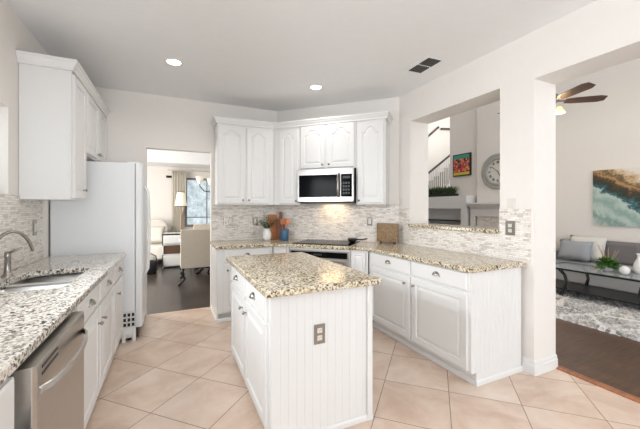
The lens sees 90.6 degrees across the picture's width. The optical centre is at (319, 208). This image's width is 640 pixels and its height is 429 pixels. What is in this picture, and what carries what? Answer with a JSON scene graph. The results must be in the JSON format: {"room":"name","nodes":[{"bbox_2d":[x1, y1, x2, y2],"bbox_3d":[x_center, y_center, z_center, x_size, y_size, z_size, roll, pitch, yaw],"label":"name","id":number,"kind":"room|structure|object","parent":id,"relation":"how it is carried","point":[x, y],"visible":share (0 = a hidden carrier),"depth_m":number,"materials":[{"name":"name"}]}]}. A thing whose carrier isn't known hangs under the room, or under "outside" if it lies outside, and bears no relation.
{"room":"kitchen","nodes":[
{"label":"kitchen","id":0,"kind":"room"},
{"bbox_2d":[0,0,49,274],"bbox_3d":[-1.242,-0.045,-0.002,0.150,2.810,8.050,0,0,-25],"label":"wall","id":1,"kind":"structure","parent":0,"point":[14,35],"depth_m":2.28,"materials":[{"name":"paint"}]},
{"bbox_2d":[0,194,42,274],"bbox_3d":[-1.497,0.172,0.734,0.012,0.545,4.600,0,0,-25],"label":"backsplash","id":2,"kind":"structure","parent":1,"relation":"attached to","point":[18,214],"depth_m":2.40,"materials":[{"name":"tile"}]},
{"bbox_2d":[33,220,36,235],"bbox_3d":[-2.377,0.160,2.641,0.010,0.130,0.075,0,0,-25],"label":"light switch","id":3,"kind":"object","parent":1,"relation":"attached to","point":[34,221],"visible":1,"depth_m":2.63,"materials":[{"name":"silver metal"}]},
{"bbox_2d":[19,63,87,200],"bbox_3d":[-2.200,-0.590,2.663,0.372,1.040,0.430,0,0,-25],"label":"upper cabinet","id":4,"kind":"object","parent":1,"relation":"attached to","point":[52,101],"visible":1,"depth_m":2.47,"materials":[{"name":"white paint"}]},
{"bbox_2d":[16,50,109,116],"bbox_3d":[-2.399,-1.137,3.087,0.371,0.078,1.467,0,0,-25],"label":"crown molding","id":5,"kind":"structure","parent":4,"relation":"attached to","point":[23,57],"depth_m":2.49,"materials":[{"name":"white paint"}]},
{"bbox_2d":[87,93,106,161],"bbox_3d":[-2.501,-0.807,3.306,0.372,0.605,0.985,0,0,-25],"label":"upper cabinet","id":6,"kind":"object","parent":1,"relation":"attached to","point":[96,120],"visible":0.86,"depth_m":3.28,"materials":[{"name":"white paint"}]},
{"bbox_2d":[147,166,209,231],"bbox_3d":[-2.971,-0.090,6.554,5.420,2.900,5.050,0,0,-25],"label":"wall","id":7,"kind":"structure","parent":0,"point":[159,187],"depth_m":8.61,"materials":[{"name":"paint"}]},
{"bbox_2d":[168,169,209,171],"bbox_3d":[-3.175,-1.040,8.959,2.050,0.028,0.028,0,0,-25],"label":"curtain rod","id":8,"kind":"object","parent":7,"relation":"attached to","point":[168,169],"visible":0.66,"depth_m":8.74,"materials":[{"name":"metal"}]},
{"bbox_2d":[172,171,185,231],"bbox_3d":[-3.846,0.160,8.642,0.366,2.360,0.086,0,0,-25],"label":"curtain","id":9,"kind":"object","parent":8,"relation":"hanging from","point":[178,177],"visible":0.5,"depth_m":8.60,"materials":[{"name":"beige fabric"}]},
{"bbox_2d":[185,178,209,226],"bbox_3d":[-3.244,-0.175,9.082,1.170,1.370,0.080,0,0,-25],"label":"window","id":10,"kind":"structure","parent":7,"relation":"in","point":[204,179],"depth_m":8.89,"materials":[{"name":"black metal"}]},
{"bbox_2d":[147,149,209,168],"bbox_3d":[-2.835,-1.390,6.617,5.480,0.500,5.050,0,0,-25],"label":"ceiling","id":11,"kind":"structure","parent":0,"point":[163,158],"depth_m":8.02,"materials":[{"name":"paint"}]},
{"bbox_2d":[195,176,209,191],"bbox_3d":[-2.161,-0.935,6.607,0.821,1.210,0.852,0,0,-25],"label":"chandelier","id":12,"kind":"object","parent":11,"relation":"hanging from","point":[199,179],"visible":0.27,"depth_m":6.44,"materials":[{"name":"white glass"}]},
{"bbox_2d":[95,87,276,315],"bbox_3d":[-1.856,-0.045,4.221,2.620,2.810,0.120,0,0,-25],"label":"wall","id":13,"kind":"structure","parent":0,"point":[137,122],"depth_m":4.08,"materials":[{"name":"paint"}]},
{"bbox_2d":[224,217,232,225],"bbox_3d":[-1.278,0.182,4.406,0.125,0.120,0.010,0,0,-25],"label":"light switch","id":14,"kind":"object","parent":13,"relation":"attached to","point":[228,221],"visible":1,"depth_m":4.41,"materials":[{"name":"white plastic"}]},
{"bbox_2d":[214,123,273,204],"bbox_3d":[-1.033,-0.580,4.338,0.750,1.060,0.356,0,0,-25],"label":"upper cabinet","id":15,"kind":"object","parent":13,"relation":"attached to","point":[243,155],"visible":0.98,"depth_m":4.19,"materials":[{"name":"white paint"}]},
{"bbox_2d":[211,111,392,128],"bbox_3d":[-0.281,-1.137,4.124,2.452,0.078,0.446,0,0,5],"label":"crown molding","id":16,"kind":"structure","parent":15,"relation":"attached to","point":[386,115],"depth_m":4.11,"materials":[{"name":"white paint"}]},
{"bbox_2d":[212,205,276,240],"bbox_3d":[-1.058,0.198,4.522,0.920,0.495,0.012,0,0,-25],"label":"backsplash","id":17,"kind":"structure","parent":13,"relation":"attached to","point":[243,228],"depth_m":4.48,"materials":[{"name":"tile"}]},
{"bbox_2d":[253,217,257,224],"bbox_3d":[-0.935,0.182,4.566,0.075,0.120,0.010,0,0,-25],"label":"light switch","id":18,"kind":"object","parent":13,"relation":"attached to","point":[255,219],"visible":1,"depth_m":4.57,"materials":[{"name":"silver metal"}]},
{"bbox_2d":[263,228,270,240],"bbox_3d":[-0.737,0.360,4.403,0.124,0.170,0.124,0,0,-25],"label":"vase","id":19,"kind":"object","parent":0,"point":[266,233],"depth_m":4.36,"materials":[{"name":"white ceramic"}]},
{"bbox_2d":[5,0,595,110],"bbox_3d":[0.558,-1.510,0.907,4.180,0.120,8.170,0,0,-25],"label":"ceiling","id":20,"kind":"structure","parent":0,"point":[258,54],"depth_m":2.73,"materials":[{"name":"paint"}]},
{"bbox_2d":[164,58,183,65],"bbox_3d":[-1.445,-1.446,3.133,0.180,0.005,0.180,0,0,-25],"label":"recessed light","id":21,"kind":"object","parent":20,"relation":"in","point":[171,61],"visible":1,"depth_m":3.12,"materials":[{"name":"white paint"}]},
{"bbox_2d":[308,84,322,89],"bbox_3d":[-0.049,-1.446,3.781,0.180,0.005,0.180,0,0,-25],"label":"recessed light","id":22,"kind":"object","parent":20,"relation":"in","point":[314,86],"visible":1,"depth_m":3.78,"materials":[{"name":"white paint"}]},
{"bbox_2d":[404,55,446,73],"bbox_3d":[1.053,-1.444,3.199,0.260,0.011,0.340,0,0,-22],"label":"ceiling vent","id":23,"kind":"object","parent":20,"relation":"in","point":[423,65],"visible":1,"depth_m":3.17,"materials":[{"name":"metal"}]},
{"bbox_2d":[409,65,428,72],"bbox_3d":[1.023,-1.441,3.273,0.158,0.006,0.147,0,0,-25],"label":"grille","id":24,"kind":"object","parent":23,"relation":"attached to","point":[415,68],"depth_m":3.26,"materials":[{"name":"metal"}]},
{"bbox_2d":[419,58,440,66],"bbox_3d":[1.083,-1.441,3.125,0.158,0.006,0.147,0,0,-25],"label":"grille","id":25,"kind":"object","parent":23,"relation":"attached to","point":[426,62],"depth_m":3.12,"materials":[{"name":"metal"}]},
{"bbox_2d":[277,97,398,242],"bbox_3d":[0.216,-0.045,4.483,1.952,2.810,0.141,0,0,20],"label":"wall","id":26,"kind":"structure","parent":0,"point":[389,104],"depth_m":4.22,"materials":[{"name":"paint"}]},
{"bbox_2d":[274,127,308,204],"bbox_3d":[-0.408,-0.580,4.437,0.390,1.060,0.361,0,0,20],"label":"upper cabinet","id":27,"kind":"object","parent":26,"relation":"attached to","point":[286,140],"visible":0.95,"depth_m":4.29,"materials":[{"name":"white paint"}]},
{"bbox_2d":[300,121,355,169],"bbox_3d":[0.139,-0.812,4.239,0.765,0.595,0.361,0,0,20],"label":"upper cabinet","id":28,"kind":"object","parent":26,"relation":"attached to","point":[324,146],"visible":0.96,"depth_m":4.09,"materials":[{"name":"white paint"}]},
{"bbox_2d":[297,167,355,203],"bbox_3d":[0.117,-0.286,4.187,0.755,0.443,0.454,0,0,20],"label":"microwave","id":29,"kind":"object","parent":28,"relation":"attached to","point":[328,185],"visible":0.94,"depth_m":4.01,"materials":[{"name":"metal"}]},
{"bbox_2d":[277,205,398,242],"bbox_3d":[0.192,0.198,4.414,1.782,0.495,0.012,0,0,20],"label":"backsplash","id":30,"kind":"structure","parent":26,"relation":"attached to","point":[320,222],"depth_m":4.39,"materials":[{"name":"tile"}]},
{"bbox_2d":[367,217,372,225],"bbox_3d":[0.665,0.170,4.230,0.075,0.120,0.010,0,0,20],"label":"light switch","id":31,"kind":"object","parent":26,"relation":"attached to","point":[369,219],"visible":1,"depth_m":4.23,"materials":[{"name":"white plastic"}]},
{"bbox_2d":[356,119,388,204],"bbox_3d":[0.673,-0.580,4.045,0.365,1.060,0.361,0,0,20],"label":"upper cabinet","id":32,"kind":"object","parent":26,"relation":"attached to","point":[372,136],"visible":0.98,"depth_m":3.91,"materials":[{"name":"white paint"}]},
{"bbox_2d":[85,259,639,428],"bbox_3d":[2.711,1.410,5.411,14.500,0.100,14.500,0,0,-25],"label":"floor","id":33,"kind":"structure","parent":0,"point":[180,371],"depth_m":2.43,"materials":[{"name":"tile"}]},
{"bbox_2d":[0,377,13,428],"bbox_3d":[-1.020,0.922,0.519,0.686,0.874,0.705,0,0,-25],"label":"base cabinet","id":34,"kind":"object","parent":33,"relation":"on","point":[7,388],"visible":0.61,"depth_m":0.90,"materials":[{"name":"white paint"}]},
{"bbox_2d":[9,311,87,428],"bbox_3d":[-1.274,0.928,1.148,0.667,0.860,0.610,0,0,-25],"label":"dishwasher","id":35,"kind":"object","parent":33,"relation":"on","point":[49,384],"visible":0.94,"depth_m":1.16,"materials":[{"name":"metal"}]},
{"bbox_2d":[1,269,113,428],"bbox_3d":[-1.729,0.922,1.976,0.638,0.874,1.255,0,0,-25],"label":"base cabinet","id":36,"kind":"object","parent":33,"relation":"on","point":[98,306],"visible":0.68,"depth_m":2.08,"materials":[{"name":"white paint"}]},
{"bbox_2d":[50,161,150,339],"bbox_3d":[-2.322,0.438,3.481,0.817,1.845,0.735,0,0,-25],"label":"refrigerator","id":37,"kind":"object","parent":33,"relation":"on","point":[115,215],"visible":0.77,"depth_m":3.20,"materials":[{"name":"white metal"}]},
{"bbox_2d":[111,259,122,353],"bbox_3d":[-2.121,0.922,2.811,0.638,0.874,0.580,0,0,-25],"label":"base cabinet","id":38,"kind":"object","parent":33,"relation":"on","point":[118,270],"visible":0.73,"depth_m":2.89,"materials":[{"name":"white paint"}]},
{"bbox_2d":[122,311,135,342],"bbox_3d":[-1.948,1.206,3.227,0.122,0.307,0.018,0,0,-25],"label":"step stool","id":39,"kind":"object","parent":33,"relation":"on","point":[129,318],"visible":0.84,"depth_m":3.23,"materials":[{"name":"white plastic"}]},
{"bbox_2d":[147,253,157,274],"bbox_3d":[-3.562,1.140,6.614,0.300,0.438,0.300,0,0,-25],"label":"basket","id":40,"kind":"object","parent":33,"relation":"on","point":[153,267],"visible":0.62,"depth_m":6.55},
{"bbox_2d":[150,219,167,259],"bbox_3d":[-4.260,0.820,7.915,0.920,1.080,0.810,0,0,-25],"label":"armchair","id":41,"kind":"object","parent":33,"relation":"on","point":[156,247],"visible":0.09,"depth_m":7.91,"materials":[{"name":"beige fabric"}]},
{"bbox_2d":[147,226,164,242],"bbox_3d":[-4.172,0.660,7.962,0.500,0.412,0.195,0,0,-25],"label":"cushion","id":42,"kind":"object","parent":41,"relation":"on","point":[156,232],"visible":0.59,"depth_m":7.92,"materials":[{"name":"beige fabric"}]},
{"bbox_2d":[162,232,179,267],"bbox_3d":[-3.408,0.970,7.535,0.620,0.780,0.462,0,0,-25],"label":"dresser","id":43,"kind":"object","parent":33,"relation":"on","point":[170,242],"visible":0.61,"depth_m":7.29,"materials":[{"name":"white wood"}]},
{"bbox_2d":[164,245,179,253],"bbox_3d":[-3.409,0.952,7.536,0.560,0.193,0.400,0,0,-25],"label":"basket","id":44,"kind":"object","parent":43,"relation":"on","point":[168,249],"depth_m":7.32,"materials":[{"name":"brown wicker"}]},
{"bbox_2d":[175,192,186,230],"bbox_3d":[-3.581,0.465,8.151,0.308,1.790,0.308,0,0,-25],"label":"floor lamp","id":45,"kind":"object","parent":33,"relation":"on","point":[180,201],"visible":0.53,"depth_m":8.07,"materials":[{"name":"white fabric"}]},
{"bbox_2d":[178,236,208,273],"bbox_3d":[-2.396,0.985,6.883,1.240,0.749,1.000,0,0,-25],"label":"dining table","id":46,"kind":"object","parent":33,"relation":"on","point":[202,268],"visible":0.18,"depth_m":6.63,"materials":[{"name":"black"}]},
{"bbox_2d":[178,229,209,285],"bbox_3d":[-2.312,0.874,5.949,0.680,0.987,0.601,0,0,-25],"label":"dining chair","id":47,"kind":"object","parent":33,"relation":"on","point":[194,243],"visible":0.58,"depth_m":5.69,"materials":[{"name":"beige fabric"}]},
{"bbox_2d":[193,224,209,228],"bbox_3d":[-2.723,0.874,7.627,0.680,0.987,0.601,0,0,-25],"label":"dining chair","id":48,"kind":"object","parent":33,"relation":"on","point":[195,226],"visible":0.07,"depth_m":7.74,"materials":[{"name":"beige fabric"}]},
{"bbox_2d":[210,246,271,322],"bbox_3d":[-1.040,0.922,4.161,0.693,0.874,0.651,0,0,-25],"label":"base cabinet","id":49,"kind":"object","parent":33,"relation":"on","point":[220,307],"visible":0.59,"depth_m":3.82,"materials":[{"name":"white paint"}]},
{"bbox_2d":[273,247,289,253],"bbox_3d":[-0.399,0.922,4.285,0.223,0.874,0.600,0,0,20],"label":"base cabinet","id":50,"kind":"object","parent":33,"relation":"on","point":[275,249],"visible":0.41,"depth_m":4.01,"materials":[{"name":"white paint"}]},
{"bbox_2d":[231,266,372,428],"bbox_3d":[-0.247,0.922,2.447,0.730,0.875,1.242,0,0,-25],"label":"kitchen island","id":51,"kind":"object","parent":33,"relation":"on","point":[292,382],"visible":0.83,"depth_m":1.93,"materials":[{"name":"white paint"}]},
{"bbox_2d":[226,252,381,297],"bbox_3d":[-0.237,0.465,2.475,0.760,0.039,1.375,0,0,-25],"label":"island countertop","id":52,"kind":"structure","parent":51,"relation":"on","point":[275,275],"depth_m":2.13,"materials":[{"name":"stone"}]},
{"bbox_2d":[314,323,324,344],"bbox_3d":[-0.002,0.750,1.890,0.072,0.118,0.010,0,0,-25],"label":"outlet","id":53,"kind":"object","parent":51,"relation":"attached to","point":[319,329],"visible":1,"depth_m":1.89,"materials":[{"name":"silver metal"}]},
{"bbox_2d":[290,247,350,267],"bbox_3d":[0.068,0.884,4.079,0.779,0.792,0.630,0,0,20],"label":"wall oven","id":54,"kind":"object","parent":33,"relation":"on","point":[342,257],"visible":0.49,"depth_m":3.77,"materials":[{"name":"white paint"}]},
{"bbox_2d":[351,250,368,273],"bbox_3d":[0.551,0.922,3.941,0.208,0.874,0.600,0,0,20],"label":"base cabinet","id":55,"kind":"object","parent":33,"relation":"on","point":[359,259],"visible":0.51,"depth_m":3.66,"materials":[{"name":"white paint"}]},
{"bbox_2d":[428,154,449,192],"bbox_3d":[4.690,-1.020,12.006,3.880,4.760,1.035,0,0,-25],"label":"stair railing","id":56,"kind":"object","parent":33,"relation":"on","point":[443,179],"depth_m":11.37,"materials":[{"name":"beige paint"}]},
{"bbox_2d":[369,251,522,386],"bbox_3d":[1.112,0.922,3.130,0.661,0.874,1.378,0,0,-25],"label":"base cabinet","id":57,"kind":"object","parent":33,"relation":"on","point":[467,324],"visible":0.92,"depth_m":2.60,"materials":[{"name":"white paint"}]},
{"bbox_2d":[210,239,525,272],"bbox_3d":[0.250,0.465,3.712,3.615,0.039,1.458,0,0,30],"label":"countertop","id":58,"kind":"structure","parent":57,"relation":"on","point":[464,262],"depth_m":3.20,"materials":[{"name":"stone"}]},
{"bbox_2d":[258,215,276,240],"bbox_3d":[-0.754,0.240,4.413,0.292,0.410,0.358,0,0,-38],"label":"potted herb","id":59,"kind":"object","parent":58,"relation":"on","point":[266,233],"visible":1,"depth_m":4.36,"materials":[{"name":"white ceramic"}]},
{"bbox_2d":[268,214,276,238],"bbox_3d":[-0.685,0.266,4.610,0.140,0.359,0.070,0,0,-25],"label":"cutting board","id":60,"kind":"object","parent":58,"relation":"on","point":[272,229],"visible":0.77,"depth_m":4.60,"materials":[{"name":"brown wood"}]},
{"bbox_2d":[276,212,283,238],"bbox_3d":[-0.574,0.246,4.619,0.120,0.398,0.073,0,0,-5],"label":"cutting board","id":61,"kind":"object","parent":58,"relation":"on","point":[278,226],"visible":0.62,"depth_m":4.61,"materials":[{"name":"brown wood"}]},
{"bbox_2d":[280,229,288,239],"bbox_3d":[-0.499,0.367,4.460,0.120,0.155,0.120,0,0,-25],"label":"utensil crock","id":62,"kind":"object","parent":58,"relation":"on","point":[284,233],"visible":0.94,"depth_m":4.41,"materials":[{"name":"blue ceramic"}]},
{"bbox_2d":[294,239,359,245],"bbox_3d":[0.092,0.440,4.144,0.760,0.008,0.510,0,0,20],"label":"cooktop","id":63,"kind":"object","parent":58,"relation":"in","point":[307,241],"visible":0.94,"depth_m":4.06,"materials":[{"name":"black glass"}]},
{"bbox_2d":[347,238,366,242],"bbox_3d":[0.480,0.407,4.056,0.257,0.058,0.130,0,0,4],"label":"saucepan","id":64,"kind":"object","parent":63,"relation":"on","point":[351,240],"visible":1,"depth_m":4.03,"materials":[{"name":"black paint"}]},
{"bbox_2d":[347,238,356,242],"bbox_3d":[0.417,0.410,4.060,0.130,0.050,0.130,0,0,4],"label":"bowl","id":65,"kind":"object","parent":64,"relation":"on","point":[352,240],"depth_m":4.02,"materials":[{"name":"black paint"}]},
{"bbox_2d":[377,223,398,243],"bbox_3d":[0.864,0.317,4.049,0.280,0.255,0.050,0,0,34],"label":"wooden board","id":66,"kind":"object","parent":58,"relation":"on","point":[386,232],"visible":1,"depth_m":4.01,"materials":[{"name":"brown wood"}]},
{"bbox_2d":[428,195,476,225],"bbox_3d":[3.524,0.515,8.862,0.400,1.690,1.700,0,0,-25],"label":"wall","id":67,"kind":"structure","parent":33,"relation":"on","point":[452,210],"depth_m":8.70,"materials":[{"name":"white paint"}]},
{"bbox_2d":[428,185,459,196],"bbox_3d":[3.429,-0.488,9.039,0.485,0.313,1.225,0,0,-25],"label":"grass planter","id":68,"kind":"object","parent":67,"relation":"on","point":[432,192],"visible":0.95,"depth_m":8.85,"materials":[{"name":"green plant"}]},
{"bbox_2d":[428,194,458,196],"bbox_3d":[3.441,-0.366,9.038,0.240,0.070,1.050,0,0,-25],"label":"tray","id":69,"kind":"object","parent":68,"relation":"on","point":[429,195],"depth_m":8.88,"materials":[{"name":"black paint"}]},
{"bbox_2d":[428,219,460,221],"bbox_3d":[3.493,0.328,8.903,0.340,0.025,1.400,0,0,-25],"label":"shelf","id":70,"kind":"object","parent":67,"relation":"attached to","point":[429,220],"depth_m":8.98,"materials":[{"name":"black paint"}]},
{"bbox_2d":[464,202,499,226],"bbox_3d":[4.131,0.610,7.258,0.360,1.500,1.680,0,0,-25],"label":"fireplace mantel","id":71,"kind":"object","parent":33,"relation":"on","point":[486,214],"visible":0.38,"depth_m":7.56,"materials":[{"name":"white paint"}]},
{"bbox_2d":[464,202,499,204],"bbox_3d":[4.131,-0.120,7.258,0.360,0.040,1.680,0,0,-25],"label":"mantel shelf","id":72,"kind":"object","parent":71,"relation":"attached to","point":[487,203],"depth_m":7.43,"materials":[{"name":"white paint"}]},
{"bbox_2d":[556,288,639,341],"bbox_3d":[3.971,1.337,4.123,2.074,0.042,3.724,0,0,-25],"label":"shag rug","id":73,"kind":"object","parent":33,"relation":"on","point":[618,318],"visible":0.35,"depth_m":4.00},
{"bbox_2d":[556,262,639,305],"bbox_3d":[4.099,1.107,4.593,0.720,0.415,1.600,0,0,-25],"label":"coffee table","id":74,"kind":"object","parent":73,"relation":"on","point":[619,296],"visible":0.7,"depth_m":4.61,"materials":[{"name":"metal"}]},
{"bbox_2d":[556,280,639,305],"bbox_3d":[4.074,1.225,4.647,0.560,0.020,1.480,0,0,-25],"label":"shelf","id":75,"kind":"object","parent":74,"relation":"attached to","point":[619,296],"depth_m":4.58,"materials":[{"name":"metal"}]},
{"bbox_2d":[593,244,621,270],"bbox_3d":[4.170,0.715,4.574,0.380,0.370,0.384,0,0,-25],"label":"centerpiece","id":76,"kind":"object","parent":74,"relation":"on","point":[605,263],"visible":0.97,"depth_m":4.55,"materials":[{"name":"green plant"}]},
{"bbox_2d":[603,266,613,270],"bbox_3d":[4.170,0.870,4.582,0.130,0.060,0.130,0,0,-25],"label":"pot","id":77,"kind":"object","parent":76,"relation":"on","point":[605,269],"depth_m":4.53,"materials":[{"name":"white ceramic"}]},
{"bbox_2d":[619,266,630,274],"bbox_3d":[4.159,0.843,4.322,0.118,0.112,0.118,0,0,-25],"label":"vase","id":78,"kind":"object","parent":74,"relation":"on","point":[624,270],"visible":1,"depth_m":4.29,"materials":[{"name":"ceramic"}]},
{"bbox_2d":[632,253,639,273],"bbox_3d":[4.420,0.762,4.378,0.140,0.275,0.140,0,0,-25],"label":"vase","id":79,"kind":"object","parent":74,"relation":"on","point":[636,266],"visible":1,"depth_m":4.37,"materials":[{"name":"ceramic"}]},
{"bbox_2d":[556,238,639,293],"bbox_3d":[5.098,0.943,5.005,0.760,0.765,2.500,0,0,-25],"label":"sofa","id":80,"kind":"object","parent":33,"relation":"on","point":[627,251],"visible":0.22,"depth_m":5.22,"materials":[{"name":"grey fabric"}]},
{"bbox_2d":[556,239,593,261],"bbox_3d":[4.487,0.735,5.580,0.212,0.338,0.520,0,0,-25],"label":"cushion","id":81,"kind":"object","parent":80,"relation":"on","point":[576,250],"visible":1,"depth_m":5.51,"materials":[{"name":"grey fabric"}]},
{"bbox_2d":[570,235,607,261],"bbox_3d":[4.697,0.700,5.579,0.208,0.426,0.560,0,0,-25],"label":"cushion","id":82,"kind":"object","parent":80,"relation":"on","point":[596,254],"visible":0.52,"depth_m":5.41,"materials":[{"name":"white fabric"}]},
{"bbox_2d":[556,258,632,270],"bbox_3d":[4.769,1.015,5.448,0.540,0.170,1.060,0,0,-25],"label":"seat cushion","id":83,"kind":"object","parent":80,"relation":"on","point":[628,265],"depth_m":5.47,"materials":[{"name":"grey fabric"}]},
{"bbox_2d":[569,239,639,265],"bbox_3d":[4.948,0.745,5.526,0.170,0.370,1.030,0,0,-25],"label":"cushion","id":84,"kind":"object","parent":80,"relation":"on","point":[627,251],"depth_m":5.21,"materials":[{"name":"white fabric"}]},
{"bbox_2d":[556,365,639,403],"bbox_3d":[3.111,1.354,0.408,0.080,0.012,5.100,0,0,-25],"label":"trim","id":85,"kind":"structure","parent":33,"relation":"on","point":[563,369],"depth_m":2.43,"materials":[{"name":"brown wood"}]},
{"bbox_3d":[-0.639,0.922,-0.330,0.656,0.874,1.145,0,0,-25],"label":"base cabinet","id":86,"kind":"object","parent":33,"relation":"on","visible":0},
{"bbox_2d":[0,253,125,385],"bbox_3d":[-1.326,0.465,1.113,0.617,0.039,4.340,0,0,-25],"label":"countertop","id":87,"kind":"structure","parent":86,"relation":"on","point":[27,318],"depth_m":1.51,"materials":[{"name":"stone"}]},
{"bbox_2d":[0,230,33,276],"bbox_3d":[-1.964,0.291,2.016,0.164,0.308,0.244,0,0,-25],"label":"faucet","id":88,"kind":"object","parent":87,"relation":"on","point":[7,272],"visible":1,"depth_m":2.06,"materials":[{"name":"silver metal"}]},
{"bbox_2d":[0,273,81,291],"bbox_3d":[-1.764,0.564,2.020,0.390,0.183,0.705,0,0,-25],"label":"sink","id":89,"kind":"object","parent":87,"relation":"in","point":[49,281],"visible":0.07,"depth_m":2.04,"materials":[{"name":"metal"}]},
{"bbox_2d":[428,117,449,184],"bbox_3d":[3.421,-1.740,10.354,9.020,6.200,3.850,0,0,-25],"label":"wall","id":90,"kind":"structure","parent":0,"point":[439,141],"depth_m":12.99,"materials":[{"name":"paint"}]},
{"bbox_2d":[477,100,499,202],"bbox_3d":[4.387,-1.740,7.311,0.149,6.200,1.620,0,0,-25],"label":"wall","id":91,"kind":"structure","parent":0,"point":[488,120],"depth_m":7.77,"materials":[{"name":"paint"}]},
{"bbox_2d":[481,153,499,188],"bbox_3d":[4.195,-0.880,7.487,0.050,0.846,0.846,0,0,-25],"label":"wall clock","id":92,"kind":"object","parent":91,"relation":"attached to","point":[490,172],"visible":0.62,"depth_m":7.61,"materials":[{"name":"grey"}]},
{"bbox_2d":[399,0,639,360],"bbox_3d":[2.607,-0.045,1.105,0.300,2.810,6.790,0,0,-25],"label":"wall","id":93,"kind":"structure","parent":0,"point":[524,73],"depth_m":2.67,"materials":[{"name":"paint"}]},
{"bbox_2d":[408,223,498,233],"bbox_3d":[1.504,0.209,3.455,0.365,0.038,1.185,0,0,-25],"label":"ledge","id":94,"kind":"object","parent":93,"relation":"attached to","point":[482,229],"visible":0.75,"depth_m":3.33,"materials":[{"name":"stone"}]},
{"bbox_2d":[399,209,530,262],"bbox_3d":[1.379,0.223,3.360,0.012,0.445,1.665,0,0,-25],"label":"backsplash","id":95,"kind":"structure","parent":93,"relation":"attached to","point":[517,247],"depth_m":2.99,"materials":[{"name":"tile"}]},
{"bbox_2d":[505,221,514,235],"bbox_3d":[1.652,0.170,2.751,0.010,0.125,0.085,0,0,-25],"label":"outlet","id":96,"kind":"object","parent":93,"relation":"attached to","point":[509,225],"visible":1,"depth_m":2.75,"materials":[{"name":"silver metal"}]},
{"bbox_2d":[507,198,514,208],"bbox_3d":[1.662,-0.045,2.755,0.010,0.090,0.070,0,0,-25],"label":"light switch","id":97,"kind":"object","parent":93,"relation":"attached to","point":[510,201],"visible":1,"depth_m":2.75,"materials":[{"name":"beige plastic"}]},
{"bbox_2d":[521,354,557,375],"bbox_3d":[1.859,1.302,2.681,0.318,0.115,0.115,0,0,-25],"label":"baseboard","id":98,"kind":"structure","parent":93,"relation":"attached to","point":[546,364],"depth_m":2.62,"materials":[{"name":"white paint"}]},
{"bbox_2d":[450,58,639,247],"bbox_3d":[5.892,-1.740,4.455,0.150,6.200,10.070,0,0,-25],"label":"wall","id":99,"kind":"structure","parent":0,"point":[605,134],"depth_m":6.03,"materials":[{"name":"paint"}]},
{"bbox_2d":[453,152,471,176],"bbox_3d":[3.848,-1.180,8.577,0.054,0.600,0.570,0,0,-25],"label":"framed picture","id":100,"kind":"object","parent":99,"relation":"attached to","point":[462,163],"visible":1,"depth_m":8.53,"materials":[{"name":"paper"}]},
{"bbox_2d":[593,167,639,226],"bbox_3d":[5.474,-0.195,5.115,0.040,1.010,1.750,0,0,-25],"label":"abstract painting","id":101,"kind":"object","parent":99,"relation":"attached to","point":[616,192],"visible":1,"depth_m":5.57,"materials":[{"name":"paint"}]},
{"label":"outside","id":102,"kind":"structure","parent":0,"visible":0},
{"bbox_2d":[187,180,209,224],"bbox_3d":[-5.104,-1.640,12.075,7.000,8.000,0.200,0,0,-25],"label":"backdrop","id":103,"kind":"structure","parent":102,"point":[196,197],"depth_m":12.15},
{"bbox_3d":[5.300,-4.890,5.989,9.320,0.100,13.350,0,0,-25],"label":"ceiling","id":104,"kind":"structure","parent":0,"visible":0},
{"bbox_2d":[497,82,607,114],"bbox_3d":[3.343,-3.110,4.671,1.320,3.440,1.357,0,0,-25],"label":"ceiling fan","id":105,"kind":"object","parent":104,"relation":"hanging from","point":[580,88],"visible":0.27,"depth_m":4.49,"materials":[{"name":"brown wood"}]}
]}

